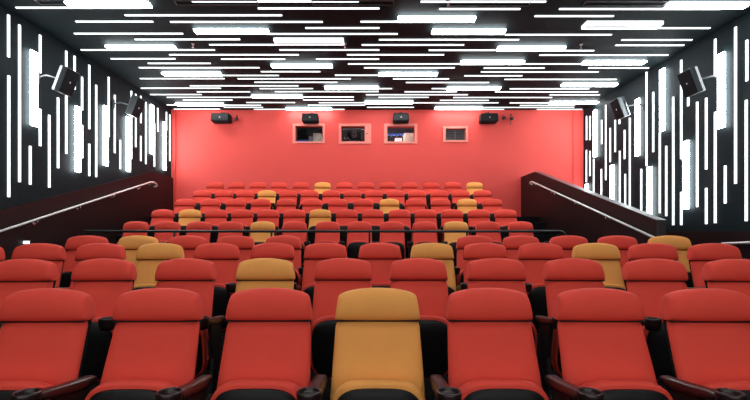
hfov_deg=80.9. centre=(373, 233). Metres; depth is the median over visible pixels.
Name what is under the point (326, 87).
ceiling light
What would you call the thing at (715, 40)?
light strip
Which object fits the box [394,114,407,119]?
grille
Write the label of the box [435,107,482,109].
ceiling light
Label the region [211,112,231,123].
speaker
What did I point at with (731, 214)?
wall
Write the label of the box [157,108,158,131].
light strip
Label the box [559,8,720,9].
light strip
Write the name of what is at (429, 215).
chair
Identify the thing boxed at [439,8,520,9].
light strip
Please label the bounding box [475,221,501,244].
chair
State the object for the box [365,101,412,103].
ceiling light
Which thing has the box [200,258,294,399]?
chair
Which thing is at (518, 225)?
chair
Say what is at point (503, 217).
chair
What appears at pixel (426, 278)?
chair
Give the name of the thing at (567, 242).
chair
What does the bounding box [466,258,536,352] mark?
chair
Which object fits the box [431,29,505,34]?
ceiling light
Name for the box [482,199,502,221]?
chair
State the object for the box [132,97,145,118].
grille
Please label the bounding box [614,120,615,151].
light strip
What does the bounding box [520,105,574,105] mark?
light strip
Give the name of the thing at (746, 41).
light strip
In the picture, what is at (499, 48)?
ceiling light
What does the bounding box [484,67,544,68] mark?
light strip
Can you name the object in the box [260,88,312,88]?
light strip
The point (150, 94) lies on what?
light strip
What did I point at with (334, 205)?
chair
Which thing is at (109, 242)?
floor
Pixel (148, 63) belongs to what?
light strip
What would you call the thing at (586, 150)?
light strip
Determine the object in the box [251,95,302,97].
ceiling light
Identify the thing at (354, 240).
chair
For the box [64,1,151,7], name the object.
ceiling light
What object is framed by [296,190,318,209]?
chair
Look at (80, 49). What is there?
light strip
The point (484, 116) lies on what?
grille
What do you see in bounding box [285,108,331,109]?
diffuser
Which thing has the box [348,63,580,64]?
light strip
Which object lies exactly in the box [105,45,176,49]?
ceiling light
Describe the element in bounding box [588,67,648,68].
light strip
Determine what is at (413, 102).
light strip
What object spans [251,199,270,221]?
chair
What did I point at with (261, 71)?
light strip
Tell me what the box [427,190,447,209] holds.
chair
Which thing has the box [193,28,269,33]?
ceiling light
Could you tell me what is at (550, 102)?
ceiling light
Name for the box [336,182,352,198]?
chair
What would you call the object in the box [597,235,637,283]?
chair
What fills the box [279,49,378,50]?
light strip
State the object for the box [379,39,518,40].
light strip
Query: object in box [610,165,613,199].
wall light
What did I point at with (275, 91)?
light strip
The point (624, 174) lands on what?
light strip
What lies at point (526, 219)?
floor
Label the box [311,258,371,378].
chair
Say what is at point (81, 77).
light strip
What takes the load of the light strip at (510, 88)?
attached to the ceiling
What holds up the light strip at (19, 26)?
attached to the wall at (64, 179)
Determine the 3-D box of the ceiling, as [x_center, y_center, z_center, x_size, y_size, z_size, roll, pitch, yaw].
[0.105,-3.715,4.050,12.450,0.150,18.100,0,0,0]
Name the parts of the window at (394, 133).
pane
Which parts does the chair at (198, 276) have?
backrest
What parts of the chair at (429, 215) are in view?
backrest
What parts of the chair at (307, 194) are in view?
backrest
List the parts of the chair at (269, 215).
backrest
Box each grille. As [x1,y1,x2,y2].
[59,68,79,96]
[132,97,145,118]
[211,114,227,119]
[302,114,316,119]
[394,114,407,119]
[482,114,497,119]
[610,99,623,119]
[677,69,697,97]
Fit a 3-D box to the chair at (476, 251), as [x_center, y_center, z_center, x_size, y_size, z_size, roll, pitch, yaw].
[1.124,0.596,4.415,0.559,1.006,0.688,0,0,6]
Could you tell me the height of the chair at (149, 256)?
1.006 m
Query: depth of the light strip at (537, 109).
12.82 m
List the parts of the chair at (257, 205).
backrest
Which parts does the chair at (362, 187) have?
backrest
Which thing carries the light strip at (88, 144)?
attached to the wall at (64, 179)
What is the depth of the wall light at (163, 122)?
12.31 m
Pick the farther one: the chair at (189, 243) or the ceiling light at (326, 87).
the ceiling light at (326, 87)
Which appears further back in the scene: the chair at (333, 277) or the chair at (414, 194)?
the chair at (414, 194)
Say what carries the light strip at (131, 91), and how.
attached to the wall at (64, 179)
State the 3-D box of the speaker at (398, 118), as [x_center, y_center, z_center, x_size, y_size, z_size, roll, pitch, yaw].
[0.774,-3.386,12.722,0.466,0.343,0.363,0,0,0]
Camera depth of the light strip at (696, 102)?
8.32 m
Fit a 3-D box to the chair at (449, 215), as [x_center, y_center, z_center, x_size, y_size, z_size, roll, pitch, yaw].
[1.601,-0.017,8.995,0.559,1.006,0.688,0,0,3]
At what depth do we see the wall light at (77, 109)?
8.69 m
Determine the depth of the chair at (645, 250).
4.46 m
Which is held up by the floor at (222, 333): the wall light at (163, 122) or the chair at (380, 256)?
the chair at (380, 256)
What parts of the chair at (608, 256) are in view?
backrest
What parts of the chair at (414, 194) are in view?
backrest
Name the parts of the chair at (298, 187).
backrest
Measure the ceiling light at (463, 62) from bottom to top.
0.060 m
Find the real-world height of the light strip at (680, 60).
1.972 m
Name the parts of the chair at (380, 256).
backrest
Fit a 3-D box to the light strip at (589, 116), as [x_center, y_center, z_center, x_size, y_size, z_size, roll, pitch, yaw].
[6.122,-3.004,12.470,0.024,0.680,0.036,0,0,0]
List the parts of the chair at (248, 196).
backrest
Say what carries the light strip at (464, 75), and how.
attached to the ceiling
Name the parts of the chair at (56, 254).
backrest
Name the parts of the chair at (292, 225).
backrest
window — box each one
[293,124,324,143]
[339,124,370,143]
[384,124,416,143]
[443,126,467,141]
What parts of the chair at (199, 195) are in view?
backrest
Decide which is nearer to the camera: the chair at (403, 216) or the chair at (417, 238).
the chair at (417, 238)
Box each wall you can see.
[0,4,170,208]
[176,110,572,216]
[446,131,463,139]
[584,11,749,231]
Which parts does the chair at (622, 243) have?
backrest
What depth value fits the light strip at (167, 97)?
11.68 m
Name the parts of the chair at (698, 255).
backrest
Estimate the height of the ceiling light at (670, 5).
0.060 m
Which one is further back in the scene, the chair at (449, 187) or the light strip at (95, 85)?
the chair at (449, 187)
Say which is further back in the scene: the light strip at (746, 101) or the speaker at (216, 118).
the speaker at (216, 118)
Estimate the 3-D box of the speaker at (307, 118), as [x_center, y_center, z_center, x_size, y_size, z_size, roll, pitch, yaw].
[-1.832,-3.382,12.722,0.481,0.340,0.363,0,0,0]
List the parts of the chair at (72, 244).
backrest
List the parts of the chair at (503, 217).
backrest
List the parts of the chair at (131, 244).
backrest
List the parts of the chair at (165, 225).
backrest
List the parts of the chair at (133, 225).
backrest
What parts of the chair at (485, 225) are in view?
backrest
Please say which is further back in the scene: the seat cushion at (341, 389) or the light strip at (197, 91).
the light strip at (197, 91)
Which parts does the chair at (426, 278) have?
backrest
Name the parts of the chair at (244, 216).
backrest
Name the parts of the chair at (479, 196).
backrest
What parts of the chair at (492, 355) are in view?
armrest, backrest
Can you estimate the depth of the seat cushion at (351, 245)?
7.99 m
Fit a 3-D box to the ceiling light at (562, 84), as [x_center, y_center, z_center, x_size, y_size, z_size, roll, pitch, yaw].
[5.199,-3.614,10.631,1.326,0.060,0.170,0,0,0]
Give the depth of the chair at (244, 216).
9.19 m
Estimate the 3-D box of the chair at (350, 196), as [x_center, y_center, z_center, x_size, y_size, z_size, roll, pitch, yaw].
[-0.584,-0.619,10.995,0.554,1.006,0.687,0,0,3]
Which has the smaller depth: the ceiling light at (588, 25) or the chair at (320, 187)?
the ceiling light at (588, 25)
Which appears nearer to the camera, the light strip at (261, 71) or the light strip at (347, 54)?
the light strip at (347, 54)
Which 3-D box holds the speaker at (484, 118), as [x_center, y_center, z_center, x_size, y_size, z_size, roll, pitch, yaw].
[3.307,-3.382,12.721,0.503,0.346,0.363,0,0,0]
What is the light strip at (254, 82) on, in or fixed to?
attached to the ceiling
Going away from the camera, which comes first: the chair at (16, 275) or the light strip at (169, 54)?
the chair at (16, 275)
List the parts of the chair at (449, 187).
backrest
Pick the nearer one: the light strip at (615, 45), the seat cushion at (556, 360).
the seat cushion at (556, 360)
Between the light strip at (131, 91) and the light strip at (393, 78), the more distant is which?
the light strip at (131, 91)
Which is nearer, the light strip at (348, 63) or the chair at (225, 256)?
the chair at (225, 256)
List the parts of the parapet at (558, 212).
plate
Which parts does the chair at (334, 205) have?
backrest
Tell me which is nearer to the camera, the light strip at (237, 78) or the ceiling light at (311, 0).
the ceiling light at (311, 0)
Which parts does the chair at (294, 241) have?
backrest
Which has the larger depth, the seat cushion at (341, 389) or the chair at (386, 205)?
the chair at (386, 205)
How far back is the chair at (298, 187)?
12.29 m
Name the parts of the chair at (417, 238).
backrest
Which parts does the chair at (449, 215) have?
backrest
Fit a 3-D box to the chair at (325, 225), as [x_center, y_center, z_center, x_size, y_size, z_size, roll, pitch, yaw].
[-0.928,0.263,8.045,0.591,1.006,0.688,0,0,3]
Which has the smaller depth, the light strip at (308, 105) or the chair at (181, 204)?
the chair at (181, 204)
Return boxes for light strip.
[7,14,9,56]
[7,75,9,196]
[15,7,140,8]
[18,24,20,181]
[29,146,31,184]
[39,35,41,72]
[39,109,41,145]
[48,115,50,187]
[57,97,58,167]
[65,51,66,153]
[73,56,75,89]
[74,33,182,33]
[75,21,152,22]
[80,49,214,50]
[81,77,82,109]
[81,125,82,157]
[88,65,89,128]
[88,144,89,175]
[95,85,96,176]
[108,77,109,136]
[111,58,174,58]
[114,95,115,152]
[119,140,120,168]
[124,14,281,15]
[131,91,131,158]
[135,39,239,39]
[135,94,136,146]
[139,67,259,67]
[140,78,224,78]
[140,136,141,160]
[141,88,220,88]
[145,102,146,163]
[148,63,210,63]
[150,94,201,94]
[154,123,154,166]
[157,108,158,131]
[167,97,251,97]
[169,54,298,54]
[169,114,169,160]
[170,21,322,22]
[174,109,219,109]
[190,85,297,85]
[192,0,358,1]
[197,91,249,91]
[209,44,277,45]
[221,58,284,59]
[222,75,278,75]
[224,107,262,107]
[225,105,260,105]
[237,78,350,78]
[246,102,294,102]
[254,82,336,82]
[254,109,285,109]
[258,7,378,8]
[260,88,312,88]
[261,71,319,71]
[269,33,397,34]
[275,91,378,91]
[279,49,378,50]
[303,99,353,99]
[304,97,353,97]
[305,27,378,28]
[308,105,364,105]
[316,58,378,59]
[319,102,364,102]
[335,75,378,75]
[347,54,443,54]
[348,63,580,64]
[360,21,436,22]
[362,44,463,45]
[364,67,454,67]
[366,94,467,94]
[367,107,413,107]
[378,97,428,97]
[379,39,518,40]
[393,78,448,78]
[405,91,456,91]
[406,82,488,82]
[413,102,498,102]
[421,1,545,2]
[429,50,494,50]
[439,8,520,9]
[440,100,488,100]
[453,97,551,97]
[464,75,522,75]
[481,71,598,72]
[483,107,573,107]
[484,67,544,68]
[495,91,597,91]
[504,79,616,79]
[505,34,611,35]
[510,88,588,88]
[510,102,548,102]
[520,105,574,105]
[534,15,613,16]
[537,109,581,109]
[539,54,668,55]
[550,94,599,94]
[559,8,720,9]
[564,50,593,50]
[586,150,586,181]
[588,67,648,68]
[589,116,590,139]
[589,151,590,175]
[593,159,593,191]
[605,105,605,179]
[609,128,610,161]
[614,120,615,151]
[615,45,683,45]
[619,151,620,201]
[621,39,692,40]
[624,174,625,203]
[629,118,630,205]
[640,169,641,209]
[646,72,646,165]
[652,92,653,151]
[658,27,710,28]
[659,132,660,212]
[665,146,666,215]
[672,97,673,224]
[680,60,681,158]
[680,192,681,224]
[696,102,697,206]
[705,98,707,169]
[705,188,707,223]
[714,39,716,75]
[714,112,716,222]
[724,165,726,202]
[734,26,736,183]
[745,40,747,80]
[745,100,747,220]
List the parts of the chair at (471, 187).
backrest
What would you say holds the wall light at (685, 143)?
attached to the wall at (731, 214)
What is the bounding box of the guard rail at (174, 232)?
[83,230,565,242]
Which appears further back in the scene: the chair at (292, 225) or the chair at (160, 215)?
the chair at (160, 215)
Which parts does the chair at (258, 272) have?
armrest, backrest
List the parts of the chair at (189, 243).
backrest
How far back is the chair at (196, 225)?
8.24 m
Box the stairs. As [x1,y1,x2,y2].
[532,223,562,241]
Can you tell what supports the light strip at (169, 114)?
attached to the wall at (64, 179)
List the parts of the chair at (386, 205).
backrest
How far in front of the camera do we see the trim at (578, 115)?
12.87 m
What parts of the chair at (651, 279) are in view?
backrest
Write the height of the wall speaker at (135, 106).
0.490 m
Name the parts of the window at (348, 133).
pane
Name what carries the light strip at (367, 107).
attached to the ceiling
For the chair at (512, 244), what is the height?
1.006 m
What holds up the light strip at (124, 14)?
attached to the ceiling
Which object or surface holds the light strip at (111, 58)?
attached to the ceiling
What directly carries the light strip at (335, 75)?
attached to the ceiling
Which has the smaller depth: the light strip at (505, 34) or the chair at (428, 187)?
the light strip at (505, 34)
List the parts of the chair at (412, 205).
backrest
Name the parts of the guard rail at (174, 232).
rail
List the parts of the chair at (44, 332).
backrest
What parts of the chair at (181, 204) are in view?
backrest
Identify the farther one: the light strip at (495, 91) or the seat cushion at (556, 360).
the light strip at (495, 91)
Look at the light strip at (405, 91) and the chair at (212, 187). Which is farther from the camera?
the chair at (212, 187)
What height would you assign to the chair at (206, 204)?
1.006 m
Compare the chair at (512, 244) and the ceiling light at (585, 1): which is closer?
the chair at (512, 244)
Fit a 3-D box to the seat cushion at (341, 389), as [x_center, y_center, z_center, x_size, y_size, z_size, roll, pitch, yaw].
[0.019,0.955,2.185,0.482,0.490,0.176,0,0,0]
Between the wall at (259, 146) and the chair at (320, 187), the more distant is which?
the wall at (259, 146)
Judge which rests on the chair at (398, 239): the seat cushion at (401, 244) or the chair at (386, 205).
the seat cushion at (401, 244)
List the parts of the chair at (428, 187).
backrest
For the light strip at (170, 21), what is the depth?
7.53 m
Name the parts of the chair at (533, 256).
backrest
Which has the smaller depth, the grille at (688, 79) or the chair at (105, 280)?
the chair at (105, 280)
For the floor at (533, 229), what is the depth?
10.42 m
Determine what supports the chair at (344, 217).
on the floor
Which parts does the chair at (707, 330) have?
armrest, backrest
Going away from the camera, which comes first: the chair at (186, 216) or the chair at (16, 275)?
the chair at (16, 275)
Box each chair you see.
[0,247,4,261]
[0,259,58,327]
[0,288,94,399]
[2,258,136,380]
[10,288,203,399]
[11,243,66,286]
[55,243,125,288]
[60,235,108,287]
[98,258,216,377]
[110,221,148,244]
[118,235,158,266]
[133,243,183,289]
[148,209,174,236]
[154,221,180,242]
[155,288,312,399]
[167,221,211,242]
[168,235,206,257]
[173,199,195,222]
[178,209,201,235]
[193,190,211,210]
[194,243,239,329]
[200,199,220,221]
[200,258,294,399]
[205,209,227,242]
[207,182,223,198]
[215,190,233,209]
[216,221,243,242]
[218,209,253,236]
[218,235,254,262]
[225,190,254,209]
[225,199,245,220]
[225,243,294,292]
[228,182,244,198]
[245,209,279,235]
[248,190,275,209]
[250,182,266,198]
[250,221,274,244]
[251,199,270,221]
[266,235,303,290]
[271,182,286,204]
[271,190,296,209]
[275,209,305,235]
[276,199,295,229]
[282,221,306,265]
[293,182,308,205]
[294,243,346,323]
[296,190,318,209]
[296,288,425,399]
[302,199,321,229]
[304,221,339,245]
[307,209,330,243]
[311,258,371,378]
[314,182,330,200]
[322,190,339,209]
[328,199,347,221]
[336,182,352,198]
[336,209,357,246]
[339,221,371,258]
[344,190,361,209]
[354,199,372,220]
[357,182,373,198]
[358,243,401,287]
[362,209,383,242]
[365,190,382,209]
[373,221,405,259]
[379,199,398,221]
[380,182,395,198]
[386,190,405,209]
[389,209,411,247]
[390,258,448,378]
[401,182,417,208]
[405,190,427,208]
[405,199,424,229]
[407,221,437,257]
[410,243,456,295]
[414,209,438,240]
[423,182,439,206]
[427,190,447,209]
[429,288,548,399]
[431,199,450,229]
[439,209,462,242]
[442,221,468,266]
[444,182,460,204]
[450,190,469,209]
[454,235,491,290]
[457,199,476,223]
[457,243,507,290]
[466,182,491,198]
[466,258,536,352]
[467,209,489,235]
[473,190,491,208]
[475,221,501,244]
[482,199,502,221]
[494,209,516,241]
[502,235,538,260]
[508,221,549,242]
[517,243,563,330]
[535,258,604,399]
[545,288,672,399]
[549,235,587,258]
[572,243,625,290]
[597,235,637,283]
[622,258,688,380]
[627,243,678,261]
[647,235,692,286]
[658,288,749,399]
[687,243,741,288]
[702,259,749,297]
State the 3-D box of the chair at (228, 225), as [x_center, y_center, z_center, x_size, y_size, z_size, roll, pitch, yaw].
[-2.750,0.263,8.045,0.582,1.006,0.689,0,0,3]
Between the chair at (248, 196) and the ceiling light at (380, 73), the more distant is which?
the chair at (248, 196)
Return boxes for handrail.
[0,181,157,231]
[529,181,654,237]
[722,241,749,244]
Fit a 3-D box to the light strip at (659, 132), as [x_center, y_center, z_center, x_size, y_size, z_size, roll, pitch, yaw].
[6.122,-1.317,9.422,0.024,1.735,0.036,0,0,0]
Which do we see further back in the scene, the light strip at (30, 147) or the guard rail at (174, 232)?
the light strip at (30, 147)
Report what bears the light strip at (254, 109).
attached to the ceiling
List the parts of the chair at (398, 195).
backrest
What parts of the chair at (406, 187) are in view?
backrest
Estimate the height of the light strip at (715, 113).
1.991 m
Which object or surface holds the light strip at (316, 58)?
attached to the ceiling
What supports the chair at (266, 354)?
on the floor
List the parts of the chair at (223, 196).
backrest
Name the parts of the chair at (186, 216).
backrest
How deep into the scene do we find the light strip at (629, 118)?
10.52 m
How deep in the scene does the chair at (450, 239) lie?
8.23 m
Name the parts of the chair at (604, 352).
armrest, backrest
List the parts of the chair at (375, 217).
backrest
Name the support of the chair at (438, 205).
on the floor
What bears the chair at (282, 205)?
on the floor
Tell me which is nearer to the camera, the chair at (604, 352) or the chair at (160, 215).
the chair at (604, 352)
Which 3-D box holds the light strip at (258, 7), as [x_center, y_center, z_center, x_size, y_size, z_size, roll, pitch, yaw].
[-0.890,-3.635,7.085,1.955,0.019,0.032,0,0,0]
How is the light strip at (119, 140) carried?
attached to the wall at (64, 179)
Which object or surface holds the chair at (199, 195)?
on the floor
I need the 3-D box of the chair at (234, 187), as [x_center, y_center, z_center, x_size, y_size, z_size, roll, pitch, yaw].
[-3.909,-0.954,12.095,0.580,1.006,0.688,0,0,3]
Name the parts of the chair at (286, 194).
backrest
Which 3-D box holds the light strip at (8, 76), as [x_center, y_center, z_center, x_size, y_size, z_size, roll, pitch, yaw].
[-5.912,-1.581,7.120,0.024,1.964,0.036,0,0,0]
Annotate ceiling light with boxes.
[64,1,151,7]
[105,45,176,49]
[161,72,221,75]
[175,103,224,105]
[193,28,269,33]
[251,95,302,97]
[271,64,332,67]
[274,38,343,44]
[285,107,331,109]
[324,86,378,89]
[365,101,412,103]
[379,72,437,75]
[398,16,475,21]
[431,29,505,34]
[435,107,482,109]
[447,86,500,89]
[460,60,524,64]
[496,46,565,50]
[548,101,598,103]
[560,83,617,86]
[581,21,663,29]
[581,60,646,64]
[664,2,749,8]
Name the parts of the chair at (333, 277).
backrest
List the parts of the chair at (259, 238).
backrest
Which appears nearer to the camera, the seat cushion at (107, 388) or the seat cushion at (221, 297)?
the seat cushion at (107, 388)
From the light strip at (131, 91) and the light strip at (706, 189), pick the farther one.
the light strip at (131, 91)
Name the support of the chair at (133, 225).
on the floor
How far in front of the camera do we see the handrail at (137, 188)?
8.35 m
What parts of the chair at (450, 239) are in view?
backrest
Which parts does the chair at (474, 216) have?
backrest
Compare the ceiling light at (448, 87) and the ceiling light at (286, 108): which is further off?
the ceiling light at (286, 108)
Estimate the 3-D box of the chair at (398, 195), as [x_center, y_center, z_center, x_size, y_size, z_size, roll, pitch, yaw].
[0.511,-0.619,10.995,0.559,1.006,0.688,0,0,3]
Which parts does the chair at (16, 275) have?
backrest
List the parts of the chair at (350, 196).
backrest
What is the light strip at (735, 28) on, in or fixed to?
attached to the wall at (731, 214)
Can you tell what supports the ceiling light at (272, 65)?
attached to the ceiling
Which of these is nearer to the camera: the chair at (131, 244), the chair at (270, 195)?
the chair at (131, 244)
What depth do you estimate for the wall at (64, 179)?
8.23 m
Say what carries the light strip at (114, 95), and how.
attached to the wall at (64, 179)
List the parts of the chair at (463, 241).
backrest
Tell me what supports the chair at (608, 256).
on the floor at (222, 333)
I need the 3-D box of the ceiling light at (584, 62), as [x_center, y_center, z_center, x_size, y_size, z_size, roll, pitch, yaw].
[5.041,-3.614,9.246,1.307,0.060,0.170,0,0,0]
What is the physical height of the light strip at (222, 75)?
0.019 m
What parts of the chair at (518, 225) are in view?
backrest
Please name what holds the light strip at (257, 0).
attached to the ceiling
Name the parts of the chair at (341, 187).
backrest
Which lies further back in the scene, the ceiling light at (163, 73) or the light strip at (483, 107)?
the light strip at (483, 107)
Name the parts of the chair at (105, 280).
backrest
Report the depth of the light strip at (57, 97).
8.21 m
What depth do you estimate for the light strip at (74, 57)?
8.67 m
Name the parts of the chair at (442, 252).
backrest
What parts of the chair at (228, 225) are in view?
backrest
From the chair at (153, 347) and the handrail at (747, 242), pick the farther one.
the handrail at (747, 242)
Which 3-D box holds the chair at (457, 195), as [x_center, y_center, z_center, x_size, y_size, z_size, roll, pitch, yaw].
[2.182,-0.619,10.995,0.556,1.006,0.687,0,0,3]
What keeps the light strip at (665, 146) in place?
attached to the wall at (731, 214)
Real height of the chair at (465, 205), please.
1.006 m
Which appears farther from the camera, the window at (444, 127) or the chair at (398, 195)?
the window at (444, 127)
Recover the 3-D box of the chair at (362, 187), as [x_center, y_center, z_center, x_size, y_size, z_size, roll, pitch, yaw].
[-0.281,-0.954,12.095,0.578,1.006,0.688,0,0,3]
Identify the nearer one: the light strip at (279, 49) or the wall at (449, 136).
the light strip at (279, 49)
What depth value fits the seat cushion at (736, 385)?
2.10 m
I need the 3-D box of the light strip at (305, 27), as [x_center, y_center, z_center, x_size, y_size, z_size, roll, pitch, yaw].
[-0.556,-3.635,7.760,1.303,0.019,0.032,0,0,0]
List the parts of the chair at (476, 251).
backrest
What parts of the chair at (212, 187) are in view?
backrest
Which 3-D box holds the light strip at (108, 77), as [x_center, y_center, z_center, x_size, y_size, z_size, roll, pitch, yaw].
[-5.912,-2.829,9.803,0.024,1.337,0.036,0,0,0]
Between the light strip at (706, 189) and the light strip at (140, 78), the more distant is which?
the light strip at (140, 78)
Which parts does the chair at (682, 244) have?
backrest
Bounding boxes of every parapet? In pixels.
[0,172,172,260]
[521,172,665,243]
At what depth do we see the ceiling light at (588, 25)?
7.55 m
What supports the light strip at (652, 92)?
attached to the wall at (731, 214)
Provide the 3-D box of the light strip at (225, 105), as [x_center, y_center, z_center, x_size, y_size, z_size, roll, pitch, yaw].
[-3.710,-3.635,12.413,1.044,0.019,0.032,0,0,0]
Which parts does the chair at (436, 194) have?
backrest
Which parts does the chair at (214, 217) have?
backrest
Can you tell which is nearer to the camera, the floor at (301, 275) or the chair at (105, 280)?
the chair at (105, 280)
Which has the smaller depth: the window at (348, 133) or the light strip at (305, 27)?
the light strip at (305, 27)
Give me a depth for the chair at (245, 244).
5.52 m
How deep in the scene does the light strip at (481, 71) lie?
9.85 m
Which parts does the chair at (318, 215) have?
backrest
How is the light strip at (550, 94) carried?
attached to the ceiling
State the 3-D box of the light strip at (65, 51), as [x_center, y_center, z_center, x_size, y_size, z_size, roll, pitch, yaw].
[-5.912,-2.530,8.451,0.024,1.971,0.036,0,0,0]
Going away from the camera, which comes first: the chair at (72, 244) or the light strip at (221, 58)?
the chair at (72, 244)
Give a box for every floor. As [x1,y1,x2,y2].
[88,369,667,399]
[109,242,543,256]
[149,217,539,222]
[206,332,553,368]
[301,275,457,290]
[438,229,555,241]
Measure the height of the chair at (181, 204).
1.006 m
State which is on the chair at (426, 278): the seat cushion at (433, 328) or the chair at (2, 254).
the seat cushion at (433, 328)
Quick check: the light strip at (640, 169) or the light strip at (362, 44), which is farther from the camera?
the light strip at (640, 169)
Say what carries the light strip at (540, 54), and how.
attached to the ceiling
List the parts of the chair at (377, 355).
armrest, backrest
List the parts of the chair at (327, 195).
backrest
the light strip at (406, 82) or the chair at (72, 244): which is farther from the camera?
the light strip at (406, 82)
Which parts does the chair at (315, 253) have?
backrest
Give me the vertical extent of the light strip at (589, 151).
0.708 m
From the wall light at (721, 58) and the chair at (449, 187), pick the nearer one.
the wall light at (721, 58)
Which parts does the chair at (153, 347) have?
armrest, backrest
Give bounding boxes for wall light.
[30,49,37,126]
[75,106,80,171]
[103,105,107,165]
[126,116,130,171]
[150,104,153,153]
[162,121,165,169]
[593,109,596,156]
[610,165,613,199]
[635,98,639,156]
[647,167,651,213]
[659,68,664,131]
[683,140,688,208]
[717,51,725,128]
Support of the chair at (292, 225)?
on the floor
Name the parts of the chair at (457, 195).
backrest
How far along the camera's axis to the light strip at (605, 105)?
11.61 m
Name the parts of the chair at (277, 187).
backrest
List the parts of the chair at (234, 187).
backrest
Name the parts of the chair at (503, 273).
backrest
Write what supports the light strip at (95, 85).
attached to the wall at (64, 179)
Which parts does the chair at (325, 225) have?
backrest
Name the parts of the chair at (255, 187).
backrest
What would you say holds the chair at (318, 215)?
on the floor
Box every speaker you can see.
[38,65,79,96]
[113,95,145,118]
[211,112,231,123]
[302,112,318,123]
[393,112,408,123]
[479,112,497,123]
[610,96,644,119]
[677,66,718,97]
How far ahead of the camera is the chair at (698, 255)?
4.38 m
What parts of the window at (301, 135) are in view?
pane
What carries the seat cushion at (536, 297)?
on the chair at (533, 256)
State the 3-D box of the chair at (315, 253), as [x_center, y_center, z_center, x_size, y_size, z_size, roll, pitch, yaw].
[-0.548,0.596,4.438,0.559,1.006,0.688,0,0,1]
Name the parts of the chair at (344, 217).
backrest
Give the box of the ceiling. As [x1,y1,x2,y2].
[0,0,749,109]
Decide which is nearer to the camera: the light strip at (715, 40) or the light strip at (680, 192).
the light strip at (715, 40)
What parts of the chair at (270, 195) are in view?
backrest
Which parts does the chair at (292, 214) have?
backrest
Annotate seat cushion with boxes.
[0,381,53,389]
[85,380,177,399]
[91,317,113,380]
[133,284,155,287]
[195,330,207,377]
[210,379,299,399]
[214,283,233,329]
[294,269,300,290]
[302,283,314,291]
[311,315,334,378]
[331,379,424,399]
[346,241,368,250]
[372,283,389,285]
[383,241,405,258]
[420,315,447,378]
[458,269,463,290]
[458,379,548,399]
[527,283,544,330]
[530,322,536,352]
[551,329,562,376]
[579,380,672,399]
[604,284,625,289]
[642,317,662,380]
[702,381,749,389]
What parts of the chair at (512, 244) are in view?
backrest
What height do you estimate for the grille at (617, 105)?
0.408 m
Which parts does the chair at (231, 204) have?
backrest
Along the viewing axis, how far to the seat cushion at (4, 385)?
2.10 m
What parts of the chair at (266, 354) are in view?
armrest, backrest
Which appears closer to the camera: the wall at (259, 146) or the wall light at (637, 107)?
the wall light at (637, 107)
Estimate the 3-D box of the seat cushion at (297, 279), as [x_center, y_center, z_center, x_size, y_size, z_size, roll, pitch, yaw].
[-1.145,0.649,5.407,0.482,0.490,0.176,0,0,-4]
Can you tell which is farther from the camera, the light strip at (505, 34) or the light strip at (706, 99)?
the light strip at (706, 99)
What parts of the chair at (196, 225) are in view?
backrest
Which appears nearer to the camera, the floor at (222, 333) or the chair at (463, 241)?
the floor at (222, 333)
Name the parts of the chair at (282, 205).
backrest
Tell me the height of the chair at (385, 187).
1.006 m
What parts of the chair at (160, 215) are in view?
backrest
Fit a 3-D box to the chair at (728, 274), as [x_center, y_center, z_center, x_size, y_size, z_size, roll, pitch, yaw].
[2.799,0.696,3.165,0.711,1.006,0.670,0,0,5]
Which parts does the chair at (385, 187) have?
backrest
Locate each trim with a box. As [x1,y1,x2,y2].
[171,109,175,210]
[573,110,583,187]
[666,231,749,258]
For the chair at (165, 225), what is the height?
1.006 m
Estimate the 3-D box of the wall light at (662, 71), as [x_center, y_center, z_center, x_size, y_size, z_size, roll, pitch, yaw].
[6.101,-2.828,9.286,0.066,1.308,0.156,0,0,0]
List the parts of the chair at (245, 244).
backrest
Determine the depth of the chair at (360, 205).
10.19 m
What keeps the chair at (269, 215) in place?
on the floor
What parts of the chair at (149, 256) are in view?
backrest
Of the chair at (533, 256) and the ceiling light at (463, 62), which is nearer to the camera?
the chair at (533, 256)
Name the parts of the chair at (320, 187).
backrest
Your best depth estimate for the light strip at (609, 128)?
11.40 m
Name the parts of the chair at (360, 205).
backrest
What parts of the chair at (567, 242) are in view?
backrest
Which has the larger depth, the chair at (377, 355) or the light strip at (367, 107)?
the light strip at (367, 107)
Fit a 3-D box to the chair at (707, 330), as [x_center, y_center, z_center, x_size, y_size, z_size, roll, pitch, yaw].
[1.801,0.797,2.124,0.699,1.006,0.670,0,0,1]
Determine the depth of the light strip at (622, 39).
8.23 m
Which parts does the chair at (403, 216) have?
backrest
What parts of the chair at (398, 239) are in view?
backrest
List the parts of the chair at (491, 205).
backrest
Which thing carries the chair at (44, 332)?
on the floor
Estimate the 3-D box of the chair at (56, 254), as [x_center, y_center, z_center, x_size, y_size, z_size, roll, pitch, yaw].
[-3.374,0.596,4.175,0.557,1.006,0.687,0,0,-6]
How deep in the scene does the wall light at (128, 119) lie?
10.50 m
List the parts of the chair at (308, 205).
backrest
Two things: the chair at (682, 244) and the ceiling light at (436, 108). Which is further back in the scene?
the ceiling light at (436, 108)
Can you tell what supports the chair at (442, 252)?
on the floor at (222, 333)
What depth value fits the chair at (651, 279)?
3.39 m
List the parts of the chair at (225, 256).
backrest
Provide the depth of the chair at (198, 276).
3.43 m
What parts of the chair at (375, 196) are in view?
backrest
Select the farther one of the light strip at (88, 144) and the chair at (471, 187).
the chair at (471, 187)
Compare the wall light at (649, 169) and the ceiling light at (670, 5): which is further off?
the wall light at (649, 169)
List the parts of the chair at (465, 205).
backrest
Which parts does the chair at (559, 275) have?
armrest, backrest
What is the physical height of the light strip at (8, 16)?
0.679 m
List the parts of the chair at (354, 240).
backrest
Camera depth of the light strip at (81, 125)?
8.90 m
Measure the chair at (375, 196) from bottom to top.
1.006 m
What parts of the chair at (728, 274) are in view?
backrest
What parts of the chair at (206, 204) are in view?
backrest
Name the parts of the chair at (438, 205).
backrest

